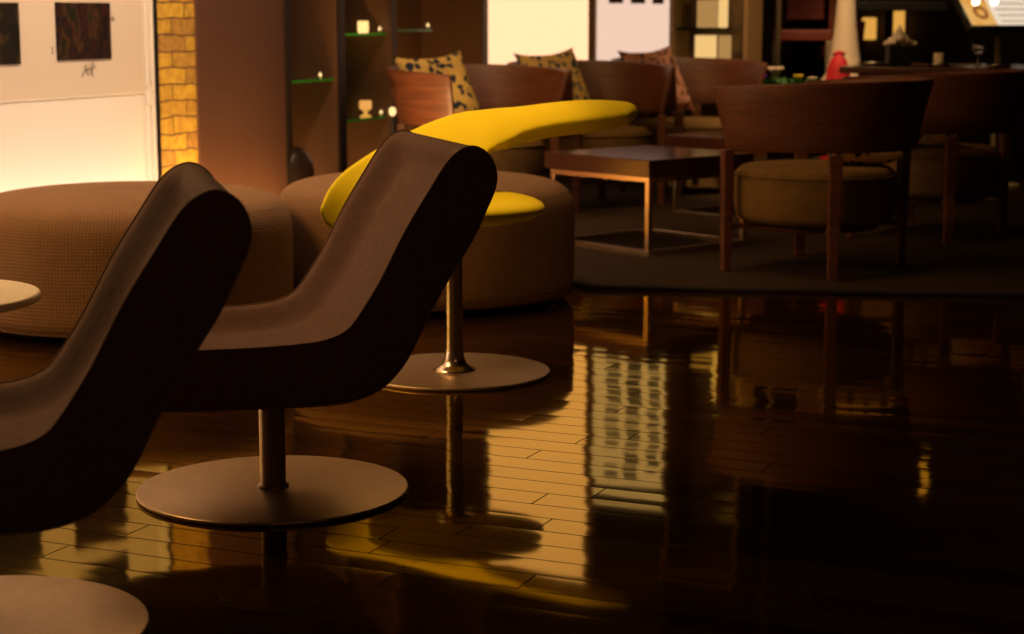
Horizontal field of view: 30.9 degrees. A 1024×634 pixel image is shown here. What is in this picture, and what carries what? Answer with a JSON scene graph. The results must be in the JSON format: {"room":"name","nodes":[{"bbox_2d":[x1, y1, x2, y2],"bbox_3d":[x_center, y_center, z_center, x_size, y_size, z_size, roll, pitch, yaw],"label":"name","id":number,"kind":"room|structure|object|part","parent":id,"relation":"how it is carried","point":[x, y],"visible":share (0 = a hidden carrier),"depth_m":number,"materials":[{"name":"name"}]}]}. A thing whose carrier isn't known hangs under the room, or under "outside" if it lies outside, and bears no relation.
{"room":"hotel lobby","nodes":[
{"label":"hotel lobby","id":0,"kind":"room"},
{"bbox_2d":[0,0,153,191],"bbox_3d":[-4.028,-0.842,1.869,0.151,3.100,12.454,4,10,23],"label":"wall","id":1,"kind":"structure","parent":0,"point":[103,138],"depth_m":7.15,"materials":[{"name":"white paint"}]},
{"bbox_2d":[0,0,144,101],"bbox_3d":[-1.990,-1.492,6.291,0.010,1.542,2.475,4,10,23],"label":"photo poster","id":2,"kind":"object","parent":1,"relation":"attached to","point":[50,49],"visible":1,"depth_m":7.06,"materials":[{"name":"beige paper"}]},
{"bbox_2d":[0,3,20,64],"bbox_3d":[-1.877,-1.014,6.625,0.004,0.222,0.352,4,10,23],"label":"picture","id":3,"kind":"object","parent":2,"relation":"attached to","point":[10,13],"depth_m":6.73},
{"bbox_2d":[54,2,111,60],"bbox_3d":[-1.651,-1.102,7.134,0.004,0.217,0.344,4,10,23],"label":"picture","id":4,"kind":"object","parent":2,"relation":"attached to","point":[82,30],"depth_m":7.13},
{"bbox_2d":[143,0,157,180],"bbox_3d":[-1.479,-1.750,7.434,0.012,3.100,0.052,4,10,23],"label":"trim","id":5,"kind":"structure","parent":1,"relation":"attached to","point":[150,90],"depth_m":7.57,"materials":[{"name":"white paint"}]},
{"bbox_2d":[157,0,198,174],"bbox_3d":[-1.447,-1.797,7.719,0.160,3.100,0.417,4,10,23],"label":"brick wall","id":6,"kind":"structure","parent":0,"point":[175,18],"depth_m":7.75,"materials":[{"name":"yellow brick"}]},
{"bbox_2d":[152,0,161,179],"bbox_3d":[-1.533,-1.764,7.516,0.166,3.100,0.027,4,10,23],"label":"trim","id":7,"kind":"structure","parent":6,"relation":"attached to","point":[155,22],"depth_m":7.61,"materials":[{"name":"black"}]},
{"bbox_2d":[194,0,292,196],"bbox_3d":[-1.206,-1.859,8.103,0.070,3.098,0.772,4,10,23],"label":"wall column","id":8,"kind":"structure","parent":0,"point":[243,47],"depth_m":8.22,"materials":[{"name":"brown paint"}]},
{"bbox_2d":[389,107,395,133],"bbox_3d":[-0.562,-0.706,8.741,0.120,0.572,0.120,0,9,0],"label":"lamp","id":9,"kind":"object","parent":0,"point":[392,111],"visible":0.23,"depth_m":8.70,"materials":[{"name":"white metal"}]},
{"bbox_3d":[-0.562,-0.691,8.743,0.012,0.518,0.012,0,9,0],"label":"stem","id":10,"kind":"part","parent":9,"relation":"part of","materials":[{"name":"black metal"}]},
{"bbox_3d":[-0.562,-0.965,8.698,0.036,0.047,0.036,0,9,0],"label":"bulb","id":11,"kind":"part","parent":9,"relation":"part of","materials":[{"name":"glass"}]},
{"bbox_2d":[397,0,420,130],"bbox_3d":[-0.702,-2.151,9.884,0.490,3.100,4.199,4,10,23],"label":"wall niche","id":12,"kind":"object","parent":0,"point":[408,11],"depth_m":10.56,"materials":[{"name":"brown wood"}]},
{"bbox_2d":[0,150,1023,633],"bbox_3d":[1.554,0.378,4.324,10.700,0.100,22.000,4,10,23],"label":"floor","id":13,"kind":"structure","parent":0,"point":[683,462],"depth_m":4.08,"materials":[{"name":"brown wood"}]},
{"bbox_2d":[0,280,40,312],"bbox_3d":[-1.285,0.162,4.008,0.530,0.428,0.530,0,9,0],"label":"side table","id":14,"kind":"object","parent":13,"relation":"on","point":[14,295],"visible":0.67,"depth_m":3.97,"materials":[{"name":"beige laminate"}]},
{"bbox_2d":[0,162,251,633],"bbox_3d":[-0.827,0.150,3.054,0.748,0.760,0.586,-2,10,-14],"label":"lounge chair","id":15,"kind":"object","parent":13,"relation":"on","point":[74,430],"visible":1,"depth_m":2.83,"materials":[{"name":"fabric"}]},
{"bbox_2d":[0,181,293,336],"bbox_3d":[-1.285,-0.213,6.237,1.088,0.450,1.088,-5,11,-30],"label":"pouf","id":16,"kind":"object","parent":13,"relation":"on","point":[59,240],"visible":0.51,"depth_m":5.77,"materials":[{"name":"brown fabric"}]},
{"bbox_2d":[287,146,313,183],"bbox_3d":[-1.055,-0.599,8.738,0.244,0.406,0.244,0,9,0],"label":"floor vase","id":17,"kind":"object","parent":13,"relation":"on","point":[301,164],"visible":0.3,"depth_m":8.63,"materials":[{"name":"black ceramic"}]},
{"bbox_2d":[136,129,497,526],"bbox_3d":[-0.470,0.001,3.971,0.748,0.760,0.586,-3,10,-18],"label":"lounge chair","id":18,"kind":"object","parent":13,"relation":"on","point":[363,306],"visible":0.84,"depth_m":3.86,"materials":[{"name":"brown fabric"}]},
{"bbox_2d":[290,0,487,175],"bbox_3d":[-0.764,-2.096,9.554,0.403,3.098,2.217,4,10,23],"label":"shelving","id":19,"kind":"object","parent":13,"relation":"on","point":[327,123],"visible":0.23,"depth_m":9.51,"materials":[{"name":"brown wood"}]},
{"bbox_3d":[-1.133,-1.139,8.900,0.362,0.010,0.457,4,10,23],"label":"glass shelf","id":20,"kind":"part","parent":19,"relation":"part of","materials":[{"name":"green glass"}]},
{"bbox_2d":[358,21,368,32],"bbox_3d":[-0.756,-1.476,9.399,0.056,0.064,0.056,0,9,0],"label":"candle holder","id":21,"kind":"object","parent":19,"relation":"on","point":[363,26],"visible":1,"depth_m":9.38,"materials":[{"name":"beige glass"}]},
{"bbox_3d":[-0.920,-1.010,9.417,0.362,0.010,0.499,4,10,23],"label":"glass shelf","id":22,"kind":"part","parent":19,"relation":"part of","materials":[{"name":"green glass"}]},
{"bbox_2d":[359,100,371,116],"bbox_3d":[-0.750,-1.070,9.479,0.064,0.087,0.064,0,9,0],"label":"candle holder","id":23,"kind":"object","parent":19,"relation":"on","point":[365,105],"visible":1,"depth_m":9.46,"materials":[{"name":"orange glass"}]},
{"bbox_2d":[279,171,574,310],"bbox_3d":[-0.315,-0.298,6.760,1.088,0.450,1.088,0,9,0],"label":"pouf","id":24,"kind":"object","parent":13,"relation":"on","point":[530,261],"visible":0.48,"depth_m":6.40,"materials":[{"name":"brown fabric"}]},
{"bbox_2d":[320,100,638,391],"bbox_3d":[-0.117,-0.235,5.372,0.616,0.774,0.822,9,13,44],"label":"swivel chair","id":25,"kind":"object","parent":13,"relation":"on","point":[454,370],"visible":0.46,"depth_m":5.35,"materials":[{"name":"yellow fabric"}]},
{"bbox_2d":[668,0,762,188],"bbox_3d":[1.225,-1.984,11.034,0.475,2.400,0.320,4,10,23],"label":"wall","id":26,"kind":"structure","parent":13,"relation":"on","point":[728,29],"depth_m":10.96,"materials":[{"name":"brown"}]},
{"bbox_3d":[1.166,-2.096,10.883,0.426,2.068,0.005,4,10,23],"label":"glass pane","id":27,"kind":"part","parent":26,"relation":"part of","materials":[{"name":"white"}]},
{"bbox_2d":[774,0,781,78],"bbox_3d":[1.620,-2.359,11.166,0.140,3.099,0.140,0,9,0],"label":"post","id":28,"kind":"object","parent":13,"relation":"on","point":[778,2],"visible":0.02,"depth_m":11.26,"materials":[{"name":"brown wood"}]},
{"bbox_2d":[757,77,818,160],"bbox_3d":[1.645,-1.103,11.004,0.394,0.670,0.443,4,10,23],"label":"planter","id":29,"kind":"object","parent":13,"relation":"on","point":[780,80],"visible":0.03,"depth_m":10.94,"materials":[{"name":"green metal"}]},
{"bbox_2d":[767,67,783,79],"bbox_3d":[1.567,-1.380,11.006,0.096,0.216,0.097,0,9,0],"label":"flower","id":30,"kind":"object","parent":29,"relation":"in","point":[775,70],"visible":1,"depth_m":10.96,"materials":[{"name":"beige plant"}]},
{"bbox_2d":[793,74,803,82],"bbox_3d":[1.688,-1.343,10.914,0.061,0.173,0.062,0,9,0],"label":"flower","id":31,"kind":"object","parent":29,"relation":"in","point":[796,76],"visible":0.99,"depth_m":10.88,"materials":[{"name":"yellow plant"}]},
{"bbox_2d":[561,183,1023,297],"bbox_3d":[1.937,-0.352,8.418,5.651,0.022,3.953,4,10,21],"label":"rug","id":32,"kind":"object","parent":13,"relation":"on","point":[981,261],"visible":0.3,"depth_m":7.78,"materials":[{"name":"carpet"}]},
{"bbox_2d":[386,64,569,178],"bbox_3d":[-0.204,-0.854,9.081,0.894,0.756,0.768,-7,12,-37],"label":"armchair","id":33,"kind":"object","parent":32,"relation":"on","point":[420,98],"visible":0.36,"depth_m":8.93,"materials":[{"name":"red wood"}]},
{"bbox_3d":[-0.539,-0.711,9.067,0.042,0.478,0.052,0,9,2],"label":"leg","id":34,"kind":"part","parent":33,"relation":"part of","materials":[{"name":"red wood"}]},
{"bbox_2d":[393,50,480,126],"bbox_3d":[-0.348,-1.102,9.063,0.440,0.399,0.226,-8,12,-40],"label":"throw pillow","id":35,"kind":"object","parent":33,"relation":"on","point":[464,98],"visible":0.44,"depth_m":9.05,"materials":[{"name":"beige fabric"}]},
{"bbox_2d":[490,140,543,176],"bbox_3d":[-0.165,-0.774,9.043,0.640,0.231,0.640,-7,12,-37],"label":"seat cushion","id":36,"kind":"object","parent":33,"relation":"on","point":[526,158],"depth_m":8.81,"materials":[{"name":"brown fabric"}]},
{"bbox_3d":[0.209,-0.709,9.054,0.042,0.478,0.052,0,9,0],"label":"leg","id":37,"kind":"part","parent":33,"relation":"part of","materials":[{"name":"red wood"}]},
{"bbox_2d":[507,60,675,211],"bbox_3d":[0.381,-0.983,9.870,0.894,0.756,0.768,-7,12,-37],"label":"armchair","id":38,"kind":"object","parent":32,"relation":"on","point":[644,85],"visible":0.42,"depth_m":9.92,"materials":[{"name":"red wood"}]},
{"bbox_2d":[513,47,591,99],"bbox_3d":[0.236,-1.231,9.853,0.440,0.399,0.226,-8,12,-40],"label":"throw pillow","id":39,"kind":"object","parent":38,"relation":"on","point":[566,59],"visible":0.35,"depth_m":9.85,"materials":[{"name":"beige fabric"}]},
{"bbox_3d":[0.420,-0.777,9.854,0.500,0.024,0.500,-7,12,-37],"label":"seat frame","id":40,"kind":"part","parent":38,"relation":"part of","materials":[{"name":"red wood"}]},
{"bbox_3d":[0.330,-0.779,9.486,0.052,0.478,0.042,2,10,14],"label":"leg","id":41,"kind":"part","parent":38,"relation":"part of","materials":[{"name":"red wood"}]},
{"bbox_2d":[541,125,650,170],"bbox_3d":[0.420,-0.903,9.833,0.640,0.231,0.640,-7,12,-37],"label":"seat cushion","id":42,"kind":"object","parent":38,"relation":"on","point":[628,135],"depth_m":9.55,"materials":[{"name":"brown fabric"}]},
{"bbox_3d":[0.498,-0.897,10.205,0.052,0.478,0.042,2,9,12],"label":"leg","id":43,"kind":"part","parent":38,"relation":"part of","materials":[{"name":"red wood"}]},
{"bbox_3d":[0.794,-0.838,9.844,0.042,0.478,0.052,0,9,0],"label":"leg","id":44,"kind":"part","parent":38,"relation":"part of","materials":[{"name":"red wood"}]},
{"bbox_2d":[545,145,753,256],"bbox_3d":[0.600,-0.521,8.132,0.650,0.405,0.650,-8,12,-40],"label":"coffee table","id":45,"kind":"object","parent":32,"relation":"on","point":[647,164],"visible":0.78,"depth_m":7.91,"materials":[{"name":"brown wood"}]},
{"bbox_3d":[0.187,-0.490,8.167,0.024,0.284,0.024,-8,12,-40],"label":"leg","id":46,"kind":"part","parent":45,"relation":"part of","materials":[{"name":"silver metal"}]},
{"bbox_3d":[0.379,-0.607,7.924,0.024,0.024,0.610,-8,12,-40],"label":"rail","id":47,"kind":"part","parent":45,"relation":"part of","materials":[{"name":"silver metal"}]},
{"bbox_3d":[0.408,-0.369,8.381,0.562,0.024,0.024,-8,12,-40],"label":"rail","id":48,"kind":"part","parent":45,"relation":"part of","materials":[{"name":"silver metal"}]},
{"bbox_3d":[0.379,-0.302,7.973,0.024,0.024,0.610,-8,12,-40],"label":"rail","id":49,"kind":"part","parent":45,"relation":"part of","materials":[{"name":"silver metal"}]},
{"bbox_3d":[0.571,-0.419,7.730,0.024,0.284,0.024,-8,12,-40],"label":"leg","id":50,"kind":"part","parent":45,"relation":"part of","materials":[{"name":"silver metal"}]},
{"bbox_3d":[0.792,-0.602,7.895,0.562,0.024,0.024,-8,12,-40],"label":"rail","id":51,"kind":"part","parent":45,"relation":"part of","materials":[{"name":"silver metal"}]},
{"bbox_3d":[0.792,-0.298,7.945,0.562,0.024,0.024,-8,12,-40],"label":"rail","id":52,"kind":"part","parent":45,"relation":"part of","materials":[{"name":"silver metal"}]},
{"bbox_3d":[0.821,-0.364,8.353,0.024,0.024,0.610,-8,12,-40],"label":"rail","id":53,"kind":"part","parent":45,"relation":"part of","materials":[{"name":"silver metal"}]},
{"bbox_3d":[1.013,-0.481,8.110,0.024,0.284,0.024,-8,12,-40],"label":"leg","id":54,"kind":"part","parent":45,"relation":"part of","materials":[{"name":"silver metal"}]},
{"bbox_2d":[611,57,767,196],"bbox_3d":[0.971,-1.104,10.611,0.894,0.756,0.768,-7,12,-37],"label":"armchair","id":55,"kind":"object","parent":32,"relation":"on","point":[699,75],"visible":0.43,"depth_m":10.76,"materials":[{"name":"red wood"}]},
{"bbox_3d":[0.636,-0.961,10.597,0.042,0.478,0.052,0,9,2],"label":"leg","id":56,"kind":"part","parent":55,"relation":"part of","materials":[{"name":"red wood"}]},
{"bbox_2d":[618,45,694,117],"bbox_3d":[0.827,-1.352,10.593,0.440,0.399,0.226,-8,12,-40],"label":"throw pillow","id":57,"kind":"object","parent":55,"relation":"on","point":[665,56],"visible":0.38,"depth_m":10.59,"materials":[{"name":"beige fabric"}]},
{"bbox_2d":[634,117,721,145],"bbox_3d":[1.010,-1.024,10.573,0.640,0.231,0.640,-7,12,-37],"label":"seat cushion","id":58,"kind":"object","parent":55,"relation":"on","point":[674,125],"depth_m":10.29,"materials":[{"name":"brown fabric"}]},
{"bbox_3d":[0.919,-0.900,10.226,0.052,0.478,0.042,2,10,14],"label":"leg","id":59,"kind":"part","parent":55,"relation":"part of","materials":[{"name":"red wood"}]},
{"bbox_3d":[1.088,-1.018,10.945,0.052,0.478,0.042,2,9,12],"label":"leg","id":60,"kind":"part","parent":55,"relation":"part of","materials":[{"name":"red wood"}]},
{"bbox_2d":[666,131,827,221],"bbox_3d":[1.235,-0.715,9.316,0.650,0.405,0.650,-9,13,-42],"label":"coffee table","id":61,"kind":"object","parent":32,"relation":"on","point":[714,140],"visible":0.29,"depth_m":9.20,"materials":[{"name":"brown wood"}]},
{"bbox_3d":[0.821,-0.681,9.337,0.024,0.284,0.024,-9,13,-42],"label":"leg","id":62,"kind":"part","parent":61,"relation":"part of","materials":[{"name":"silver metal"}]},
{"bbox_3d":[1.021,-0.495,9.150,0.024,0.024,0.610,-9,13,-42],"label":"rail","id":63,"kind":"part","parent":61,"relation":"part of","materials":[{"name":"silver metal"}]},
{"bbox_3d":[1.035,-0.561,9.559,0.562,0.024,0.024,-9,13,-42],"label":"rail","id":64,"kind":"part","parent":61,"relation":"part of","materials":[{"name":"silver metal"}]},
{"bbox_3d":[1.021,-0.799,9.100,0.024,0.024,0.610,-9,13,-42],"label":"rail","id":65,"kind":"part","parent":61,"relation":"part of","materials":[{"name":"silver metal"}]},
{"bbox_3d":[1.435,-0.796,9.086,0.562,0.024,0.024,-9,13,-42],"label":"rail","id":66,"kind":"part","parent":61,"relation":"part of","materials":[{"name":"silver metal"}]},
{"bbox_2d":[712,78,933,280],"bbox_3d":[1.255,-0.564,7.306,0.768,0.756,0.894,7,12,37],"label":"armchair","id":67,"kind":"object","parent":32,"relation":"on","point":[831,197],"visible":0.98,"depth_m":7.05,"materials":[{"name":"red wood"}]},
{"bbox_3d":[0.842,-0.419,7.277,0.042,0.478,0.052,-2,10,-14],"label":"leg","id":68,"kind":"part","parent":67,"relation":"part of","materials":[{"name":"red wood"}]},
{"bbox_3d":[1.205,-0.494,7.736,0.052,0.478,0.042,0,9,0],"label":"leg","id":69,"kind":"part","parent":67,"relation":"part of","materials":[{"name":"red wood"}]},
{"bbox_2d":[734,160,896,227],"bbox_3d":[1.205,-0.498,7.356,0.640,0.231,0.640,7,12,37],"label":"seat cushion","id":70,"kind":"object","parent":67,"relation":"on","point":[773,193],"depth_m":7.10,"materials":[{"name":"brown fabric"}]},
{"bbox_3d":[1.205,-0.372,7.376,0.500,0.024,0.500,7,12,37],"label":"seat frame","id":71,"kind":"part","parent":67,"relation":"part of","materials":[{"name":"red wood"}]},
{"bbox_3d":[1.218,-0.373,6.997,0.052,0.478,0.042,0,9,-2],"label":"leg","id":72,"kind":"part","parent":67,"relation":"part of","materials":[{"name":"red wood"}]},
{"bbox_2d":[828,151,908,163],"bbox_3d":[1.391,-0.666,7.323,0.300,0.116,0.300,0,9,0],"label":"pillow","id":73,"kind":"object","parent":67,"relation":"on","point":[887,157],"visible":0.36,"depth_m":7.21,"materials":[{"name":"brown fabric"}]},
{"bbox_3d":[1.571,-0.446,7.443,0.042,0.478,0.052,-2,9,-12],"label":"leg","id":74,"kind":"part","parent":67,"relation":"part of","materials":[{"name":"red wood"}]},
{"bbox_2d":[839,63,1023,75],"bbox_3d":[2.600,-0.911,9.477,1.700,0.740,0.800,4,10,23],"label":"dining table","id":75,"kind":"object","parent":32,"relation":"on","point":[861,70],"visible":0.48,"depth_m":9.31,"materials":[{"name":"brown wood"}]},
{"bbox_2d":[856,62,884,64],"bbox_3d":[1.880,-1.319,9.633,0.170,0.015,0.170,0,9,0],"label":"plate","id":76,"kind":"object","parent":75,"relation":"on","point":[861,63],"visible":0.93,"depth_m":9.59,"materials":[{"name":"white ceramic"}]},
{"bbox_2d":[883,25,916,65],"bbox_3d":[1.994,-1.399,9.520,0.153,0.208,0.122,-2,10,-13],"label":"napkin holder","id":77,"kind":"object","parent":75,"relation":"on","point":[894,55],"visible":1,"depth_m":9.48,"materials":[{"name":"black metal"}]},
{"bbox_2d":[934,53,943,62],"bbox_3d":[2.180,-1.315,9.451,0.050,0.066,0.050,0,9,0],"label":"candle jar","id":78,"kind":"object","parent":75,"relation":"on","point":[938,57],"visible":0.72,"depth_m":9.43,"materials":[{"name":"beige"}]},
{"bbox_2d":[923,63,956,66],"bbox_3d":[2.160,-1.271,9.337,0.170,0.015,0.170,0,9,0],"label":"plate","id":79,"kind":"object","parent":75,"relation":"on","point":[926,64],"visible":1,"depth_m":9.29,"materials":[{"name":"silver metal"}]},
{"bbox_2d":[972,42,983,66],"bbox_3d":[2.350,-1.325,9.328,0.060,0.125,0.060,0,9,0],"label":"wine glass","id":80,"kind":"object","parent":75,"relation":"on","point":[977,47],"visible":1,"depth_m":9.30,"materials":[{"name":"white"}]},
{"bbox_3d":[2.350,-1.292,9.334,0.056,0.057,0.056,0,9,0],"label":"stem","id":81,"kind":"part","parent":80,"relation":"part of","materials":[{"name":"clear glass"}]},
{"bbox_2d":[972,42,983,55],"bbox_3d":[2.350,-1.353,9.324,0.060,0.069,0.060,0,9,0],"label":"bowl","id":82,"kind":"object","parent":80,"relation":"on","point":[977,47],"depth_m":9.30,"materials":[{"name":"clear glass"}]},
{"bbox_2d":[981,64,1015,67],"bbox_3d":[2.420,-1.248,9.199,0.170,0.015,0.170,0,9,0],"label":"plate","id":83,"kind":"object","parent":75,"relation":"on","point":[985,65],"visible":1,"depth_m":9.15,"materials":[{"name":"white ceramic"}]},
{"bbox_2d":[842,70,1023,244],"bbox_3d":[1.955,-0.745,8.411,0.768,0.756,0.894,7,12,37],"label":"armchair","id":84,"kind":"object","parent":32,"relation":"on","point":[966,102],"visible":0.63,"depth_m":8.12,"materials":[{"name":"red wood"}]},
{"bbox_3d":[1.542,-0.599,8.383,0.042,0.478,0.052,-2,10,-14],"label":"leg","id":85,"kind":"part","parent":84,"relation":"part of","materials":[{"name":"red wood"}]},
{"bbox_3d":[1.905,-0.674,8.841,0.052,0.478,0.042,0,9,0],"label":"leg","id":86,"kind":"part","parent":84,"relation":"part of","materials":[{"name":"red wood"}]},
{"bbox_2d":[917,134,961,145],"bbox_3d":[1.847,-0.831,8.328,0.300,0.116,0.300,0,9,0],"label":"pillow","id":87,"kind":"object","parent":84,"relation":"on","point":[924,139],"visible":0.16,"depth_m":8.21,"materials":[{"name":"brown fabric"}]},
{"bbox_2d":[884,142,1000,198],"bbox_3d":[1.905,-0.679,8.461,0.640,0.231,0.640,7,12,37],"label":"seat cushion","id":88,"kind":"object","parent":84,"relation":"on","point":[960,170],"depth_m":8.17,"materials":[{"name":"brown fabric"}]},
{"bbox_3d":[1.905,-0.553,8.482,0.500,0.024,0.500,7,12,37],"label":"seat frame","id":89,"kind":"part","parent":84,"relation":"part of","materials":[{"name":"red wood"}]},
{"bbox_3d":[1.918,-0.554,8.103,0.052,0.478,0.042,0,9,-2],"label":"leg","id":90,"kind":"part","parent":84,"relation":"part of","materials":[{"name":"red wood"}]},
{"bbox_3d":[2.271,-0.626,8.549,0.042,0.478,0.052,-2,9,-12],"label":"leg","id":91,"kind":"part","parent":84,"relation":"part of","materials":[{"name":"red wood"}]},
{"bbox_2d":[770,0,836,78],"bbox_3d":[1.831,-1.558,11.654,0.384,1.360,0.365,2,9,12],"label":"bar stool","id":92,"kind":"object","parent":13,"relation":"on","point":[795,9],"visible":0.34,"depth_m":11.69,"materials":[{"name":"red wood"}]},
{"bbox_3d":[1.631,-1.291,11.572,0.044,0.859,0.040,2,9,12],"label":"leg","id":93,"kind":"part","parent":92,"relation":"part of","materials":[{"name":"grey metal"}]},
{"bbox_3d":[1.698,-1.559,11.848,0.044,1.300,0.045,2,9,12],"label":"leg","id":94,"kind":"part","parent":92,"relation":"part of","materials":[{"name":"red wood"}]},
{"bbox_3d":[1.830,-1.770,11.617,0.380,0.070,0.360,2,9,12],"label":"seat","id":95,"kind":"part","parent":92,"relation":"part of","materials":[{"name":"red wood"}]},
{"bbox_3d":[1.864,-2.052,11.733,0.240,0.330,0.028,2,9,12],"label":"backrest","id":96,"kind":"part","parent":92,"relation":"part of","materials":[{"name":"red wood"}]},
{"bbox_3d":[1.963,-1.279,11.502,0.044,0.859,0.040,2,9,12],"label":"leg","id":97,"kind":"part","parent":92,"relation":"part of","materials":[{"name":"grey metal"}]},
{"bbox_3d":[2.030,-1.548,11.778,0.044,1.300,0.045,2,9,12],"label":"leg","id":98,"kind":"part","parent":92,"relation":"part of","materials":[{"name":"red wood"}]},
{"bbox_2d":[819,50,850,159],"bbox_3d":[1.851,-1.104,10.537,0.196,0.825,0.195,0,9,0],"label":"bundle","id":99,"kind":"object","parent":13,"relation":"on","point":[838,60],"visible":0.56,"depth_m":10.45,"materials":[{"name":"fabric"}]},
{"bbox_2d":[811,21,865,58],"bbox_3d":[2.130,-1.450,12.175,0.380,0.980,0.380,-2,10,-15],"label":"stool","id":100,"kind":"object","parent":13,"relation":"on","point":[816,51],"visible":0.25,"depth_m":12.03,"materials":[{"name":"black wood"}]},
{"bbox_3d":[2.130,-1.737,12.129,0.340,0.080,0.340,-2,10,-15],"label":"seat","id":101,"kind":"part","parent":100,"relation":"part of","materials":[{"name":"white wood"}]},
{"bbox_3d":[2.202,-1.848,12.130,0.211,0.180,0.360,-2,10,-15],"label":"backrest","id":102,"kind":"part","parent":100,"relation":"part of","materials":[{"name":"white wood"}]},
{"bbox_2d":[821,0,859,79],"bbox_3d":[2.000,-1.513,11.132,0.370,1.440,0.370,0,9,0],"label":"ornament","id":103,"kind":"object","parent":13,"relation":"on","point":[845,37],"visible":0.17,"depth_m":11.04,"materials":[{"name":"beige paint"}]},
{"bbox_2d":[856,2,956,61],"bbox_3d":[2.410,-1.405,11.524,0.690,1.100,0.560,0,9,0],"label":"bar table","id":104,"kind":"object","parent":13,"relation":"on","point":[889,8],"visible":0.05,"depth_m":11.16,"materials":[{"name":"black wood"}]},
{"bbox_3d":[2.335,-1.388,11.527,0.052,1.025,0.052,0,9,0],"label":"post","id":105,"kind":"part","parent":104,"relation":"part of","materials":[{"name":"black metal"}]},
{"bbox_2d":[951,0,1023,187],"bbox_3d":[2.895,-1.451,11.136,0.621,1.317,0.376,-5,11,-30],"label":"menu stand","id":106,"kind":"object","parent":13,"relation":"on","point":[997,16],"visible":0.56,"depth_m":11.01,"materials":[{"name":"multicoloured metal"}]},
{"bbox_3d":[2.736,-1.861,10.916,0.044,0.043,0.046,-5,-27,-30],"label":"bulb","id":107,"kind":"part","parent":106,"relation":"part of","materials":[{"name":"white glass"}]},
{"bbox_3d":[2.878,-1.904,11.091,0.621,0.460,0.037,-5,-27,-30],"label":"frame","id":108,"kind":"part","parent":106,"relation":"part of","materials":[{"name":"black metal"}]},
{"bbox_3d":[2.866,-1.873,10.989,0.044,0.043,0.046,-5,-27,-30],"label":"bulb","id":109,"kind":"part","parent":106,"relation":"part of","materials":[{"name":"white glass"}]},
{"bbox_3d":[2.910,-1.290,11.138,0.036,0.973,0.036,0,9,0],"label":"post","id":110,"kind":"part","parent":106,"relation":"part of","materials":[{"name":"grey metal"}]},
{"bbox_2d":[542,0,670,185],"bbox_3d":[0.268,-2.384,11.314,1.549,3.100,0.140,4,10,23],"label":"wall","id":111,"kind":"structure","parent":0,"point":[666,112],"depth_m":11.29,"materials":[{"name":"brown"}]},
{"bbox_2d":[488,0,596,64],"bbox_3d":[0.166,-2.407,11.239,0.758,2.030,0.069,4,10,23],"label":"window","id":112,"kind":"structure","parent":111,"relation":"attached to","point":[522,27],"depth_m":11.32,"materials":[{"name":"yellow"}]},
{"bbox_3d":[0.166,-2.407,11.239,0.758,2.030,0.069,4,10,23],"label":"frame","id":113,"kind":"part","parent":112,"relation":"part of","materials":[{"name":"brown wood"}]},
{"bbox_2d":[597,0,669,60],"bbox_3d":[0.725,-2.103,11.055,0.448,1.310,0.045,4,10,23],"label":"photo board","id":114,"kind":"object","parent":111,"relation":"attached to","point":[631,26],"visible":0.75,"depth_m":11.10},
{"bbox_2d":[609,0,622,2],"bbox_3d":[0.625,-1.929,11.105,0.090,0.091,0.005,4,10,23],"label":"photo","id":115,"kind":"object","parent":114,"relation":"attached to","point":[610,1],"depth_m":11.11},
{"bbox_2d":[631,0,644,3],"bbox_3d":[0.753,-1.923,11.050,0.090,0.100,0.005,4,10,23],"label":"photo","id":116,"kind":"object","parent":114,"relation":"attached to","point":[632,1],"depth_m":11.05},
{"bbox_2d":[652,0,663,3],"bbox_3d":[0.869,-1.902,11.002,0.070,0.079,0.005,4,10,23],"label":"photo","id":117,"kind":"object","parent":114,"relation":"attached to","point":[653,1],"depth_m":11.00},
{"bbox_2d":[762,0,1023,149],"bbox_3d":[5.144,-2.401,11.421,8.200,3.100,3.960,4,10,23],"label":"shelving unit","id":118,"kind":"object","parent":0,"point":[945,32],"depth_m":14.31,"materials":[{"name":"brown wood"}]},
{"bbox_2d":[862,16,878,40],"bbox_3d":[2.792,-2.254,14.458,0.120,0.190,0.090,4,10,23],"label":"wall lamp","id":119,"kind":"object","parent":118,"relation":"attached to","point":[871,25],"visible":0.81,"depth_m":14.42,"materials":[{"name":"yellow glass"}]},
{"bbox_2d":[893,11,906,34],"bbox_3d":[2.985,-2.270,14.370,0.140,0.250,0.090,4,10,23],"label":"wall lamp","id":120,"kind":"object","parent":118,"relation":"attached to","point":[900,17],"visible":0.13,"depth_m":14.32,"materials":[{"name":"yellow glass"}]}
]}

